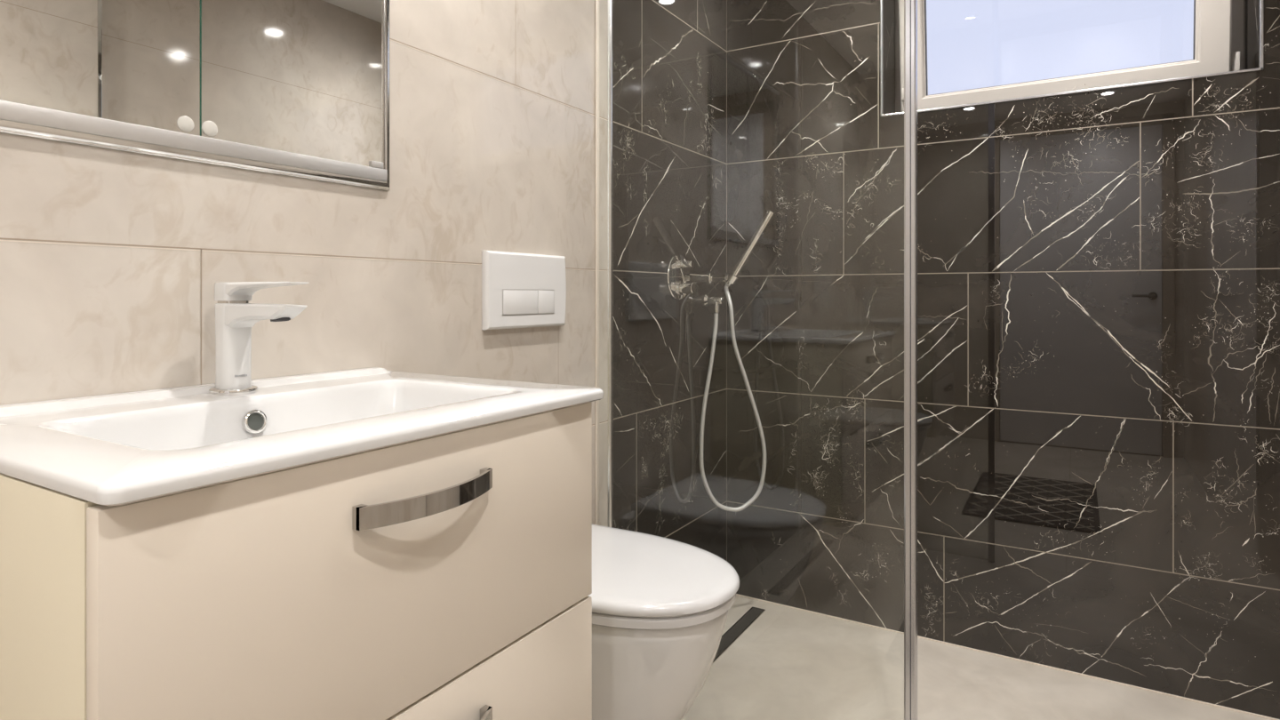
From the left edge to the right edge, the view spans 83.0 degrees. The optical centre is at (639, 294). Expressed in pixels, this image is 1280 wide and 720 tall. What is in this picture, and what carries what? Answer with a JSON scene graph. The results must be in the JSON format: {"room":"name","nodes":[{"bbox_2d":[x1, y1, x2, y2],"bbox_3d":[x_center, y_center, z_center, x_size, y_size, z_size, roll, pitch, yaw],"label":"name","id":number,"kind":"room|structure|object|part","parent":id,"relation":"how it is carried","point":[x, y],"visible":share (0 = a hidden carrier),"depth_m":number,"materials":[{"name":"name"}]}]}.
{"room":"bathroom","nodes":[
{"label":"bathroom","id":0,"kind":"room"},
{"bbox_2d":[0,0,727,561],"bbox_3d":[-0.693,-0.097,1.008,0.200,2.208,3.517,0,0,31],"label":"wall","id":1,"kind":"structure","parent":0,"point":[112,260],"depth_m":1.39,"materials":[{"name":"beige tile"}]},
{"bbox_2d":[0,0,390,191],"bbox_3d":[-0.591,-0.493,0.971,0.012,0.629,0.632,0,0,31],"label":"upper cabinet","id":2,"kind":"object","parent":1,"relation":"attached to","point":[294,88],"visible":1,"depth_m":0.98,"materials":[{"name":"silver metal"}]},
{"bbox_3d":[-0.668,-0.500,0.844,0.003,0.575,0.297,0,0,31],"label":"mirror door","id":3,"kind":"part","parent":2,"relation":"part of","materials":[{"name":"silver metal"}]},
{"bbox_3d":[-0.599,-0.225,0.954,0.002,0.021,0.021,0,0,31],"label":"finger pull","id":4,"kind":"part","parent":2,"relation":"part of","materials":[{"name":"white plastic"}]},
{"bbox_3d":[-0.589,-0.202,0.971,0.010,0.021,0.606,0,0,31],"label":"rail","id":5,"kind":"part","parent":2,"relation":"part of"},
{"bbox_3d":[-0.583,-0.225,0.981,0.002,0.021,0.021,0,0,31],"label":"finger pull","id":6,"kind":"part","parent":2,"relation":"part of","materials":[{"name":"white plastic"}]},
{"bbox_3d":[-0.514,-0.500,1.099,0.003,0.575,0.295,0,0,31],"label":"mirror door","id":7,"kind":"part","parent":2,"relation":"part of","materials":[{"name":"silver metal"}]},
{"bbox_3d":[-0.436,-0.493,1.228,0.006,0.604,0.007,0,0,31],"label":"rail","id":8,"kind":"part","parent":2,"relation":"part of","materials":[{"name":"metal"}]},
{"bbox_2d":[0,401,591,719],"bbox_3d":[-0.394,0.414,0.851,0.472,0.538,0.588,0,0,31],"label":"vanity cabinet","id":9,"kind":"object","parent":1,"relation":"attached to","point":[448,576],"visible":0.88,"depth_m":0.65,"materials":[{"name":"beige paint"}]},
{"bbox_2d":[0,367,603,506],"bbox_3d":[-0.397,0.179,0.862,0.456,0.116,0.606,0,0,31],"label":"washbasin","id":10,"kind":"object","parent":9,"relation":"in","point":[116,449],"visible":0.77,"depth_m":0.79,"materials":[{"name":"white ceramic"}]},
{"bbox_2d":[208,281,308,394],"bbox_3d":[-0.492,0.057,0.934,0.173,0.146,0.058,0,0,31],"label":"tap","id":11,"kind":"object","parent":10,"relation":"on","point":[235,316],"visible":1,"depth_m":0.94,"materials":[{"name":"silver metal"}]},
{"bbox_3d":[-0.488,-0.004,0.932,0.164,0.024,0.038,0,0,31],"label":"lever","id":12,"kind":"part","parent":11,"relation":"part of","materials":[{"name":"white metal"}]},
{"bbox_3d":[-0.206,0.206,0.734,0.031,0.021,0.176,0,0,31],"label":"handle","id":13,"kind":"part","parent":9,"relation":"part of","materials":[{"name":"silver metal"}]},
{"bbox_3d":[-0.206,0.474,0.734,0.031,0.021,0.176,0,0,31],"label":"handle","id":14,"kind":"part","parent":9,"relation":"part of","materials":[{"name":"silver metal"}]},
{"bbox_3d":[-0.226,0.548,0.750,0.018,0.264,0.588,0,0,31],"label":"drawer","id":15,"kind":"part","parent":9,"relation":"part of","materials":[{"name":"beige paint"}]},
{"bbox_2d":[481,250,566,329],"bbox_3d":[-0.240,-0.009,1.548,0.016,0.158,0.262,0,0,31],"label":"flush plate","id":16,"kind":"object","parent":1,"relation":"attached to","point":[519,290],"visible":1,"depth_m":1.52,"materials":[{"name":"white plastic"}]},
{"bbox_2d":[608,0,613,527],"bbox_3d":[-0.073,-0.097,1.834,0.006,2.208,0.021,0,0,31],"label":"trim","id":17,"kind":"structure","parent":1,"relation":"attached to","point":[610,2],"depth_m":1.83,"materials":[{"name":"metal"}]},
{"bbox_2d":[588,524,739,719],"bbox_3d":[-0.041,0.723,1.424,0.482,0.399,0.372,0,0,31],"label":"toilet","id":18,"kind":"object","parent":1,"relation":"attached to","point":[660,605],"visible":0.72,"depth_m":1.27,"materials":[{"name":"white ceramic"}]},
{"bbox_3d":[-0.050,0.749,1.430,0.462,0.348,0.342,0,0,31],"label":"bowl","id":19,"kind":"part","parent":18,"relation":"part of","materials":[{"name":"white ceramic"}]},
{"bbox_3d":[-0.022,0.563,1.413,0.425,0.024,0.364,0,0,31],"label":"seat","id":20,"kind":"part","parent":18,"relation":"part of","materials":[{"name":"white plastic"}]},
{"bbox_3d":[-0.023,0.537,1.413,0.438,0.027,0.372,0,0,31],"label":"lid","id":21,"kind":"part","parent":18,"relation":"part of","materials":[{"name":"white plastic"}]},
{"bbox_2d":[666,254,695,299],"bbox_3d":[0.135,-0.053,2.131,0.054,0.136,0.136,0,0,31],"label":"shower mixer","id":22,"kind":"object","parent":1,"relation":"attached to","point":[678,283],"visible":1,"depth_m":2.12,"materials":[{"name":"silver metal"}]},
{"bbox_3d":[0.136,-0.091,2.131,0.044,0.028,0.026,0,0,31],"label":"diverter knob","id":23,"kind":"part","parent":22,"relation":"part of","materials":[{"name":"silver metal"}]},
{"bbox_3d":[0.137,-0.020,2.130,0.048,0.041,0.041,0,0,31],"label":"temperature knob","id":24,"kind":"part","parent":22,"relation":"part of","materials":[{"name":"silver metal"}]},
{"bbox_2d":[703,294,724,313],"bbox_3d":[0.232,0.028,2.287,0.059,0.061,0.054,0,0,31],"label":"outlet","id":25,"kind":"object","parent":1,"relation":"attached to","point":[716,301],"visible":1,"depth_m":2.28,"materials":[{"name":"silver metal"}]},
{"bbox_2d":[707,271,739,286],"bbox_3d":[0.272,-0.053,2.317,0.097,0.050,0.050,0,0,31],"label":"holder","id":26,"kind":"object","parent":1,"relation":"attached to","point":[713,278],"visible":0.97,"depth_m":2.31,"materials":[{"name":"silver metal"}]},
{"bbox_3d":[0.255,-0.053,2.327,0.057,0.050,0.050,0,0,31],"label":"arm","id":27,"kind":"part","parent":26,"relation":"part of","materials":[{"name":"silver metal"}]},
{"bbox_2d":[699,209,775,511],"bbox_3d":[0.304,0.209,2.277,0.233,0.944,0.084,0,0,6],"label":"shower","id":28,"kind":"object","parent":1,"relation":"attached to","point":[767,218],"visible":1,"depth_m":2.26,"materials":[{"name":"silver metal"}]},
{"bbox_2d":[682,595,1271,719],"bbox_3d":[0.149,1.067,0.723,2.135,0.120,3.900,0,0,31],"label":"floor","id":29,"kind":"structure","parent":0,"point":[790,663],"depth_m":1.87,"materials":[{"name":"beige tile"}]},
{"bbox_2d":[712,606,765,663],"bbox_3d":[0.219,1.006,2.051,0.044,0.003,0.626,0,0,31],"label":"floor drain","id":30,"kind":"object","parent":29,"relation":"on","point":[735,631],"visible":0.5,"depth_m":2.17,"materials":[{"name":"metal"}]},
{"bbox_2d":[595,0,917,719],"bbox_3d":[0.213,-0.043,1.590,0.748,2.100,0.022,0,0,31],"label":"screen","id":31,"kind":"object","parent":29,"relation":"on","point":[910,6],"visible":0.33,"depth_m":1.39,"materials":[{"name":"silver metal"}]},
{"bbox_2d":[726,0,1279,719],"bbox_3d":[1.060,-0.093,2.135,2.035,2.216,0.260,0,0,31],"label":"wall","id":32,"kind":"structure","parent":0,"point":[1099,271],"depth_m":1.99,"materials":[{"name":"black stone"}]},
{"bbox_2d":[736,593,1279,719],"bbox_3d":[0.810,1.005,1.722,1.635,0.004,0.707,0,0,31],"label":"trim","id":33,"kind":"structure","parent":32,"relation":"attached to","point":[1019,660],"depth_m":1.97,"materials":[{"name":"silver metal"}]},
{"bbox_2d":[895,0,1245,112],"bbox_3d":[1.181,-0.816,2.079,0.877,0.554,0.180,0,0,31],"label":"window","id":34,"kind":"structure","parent":32,"relation":"in","point":[1219,42],"depth_m":1.96,"materials":[{"name":"white plastic"}]},
{"bbox_2d":[880,0,1263,117],"bbox_3d":[1.109,-0.817,1.959,0.888,0.562,0.015,0,0,31],"label":"trim","id":35,"kind":"structure","parent":32,"relation":"attached to","point":[1260,2],"depth_m":1.93,"materials":[{"name":"metal"}]}
]}

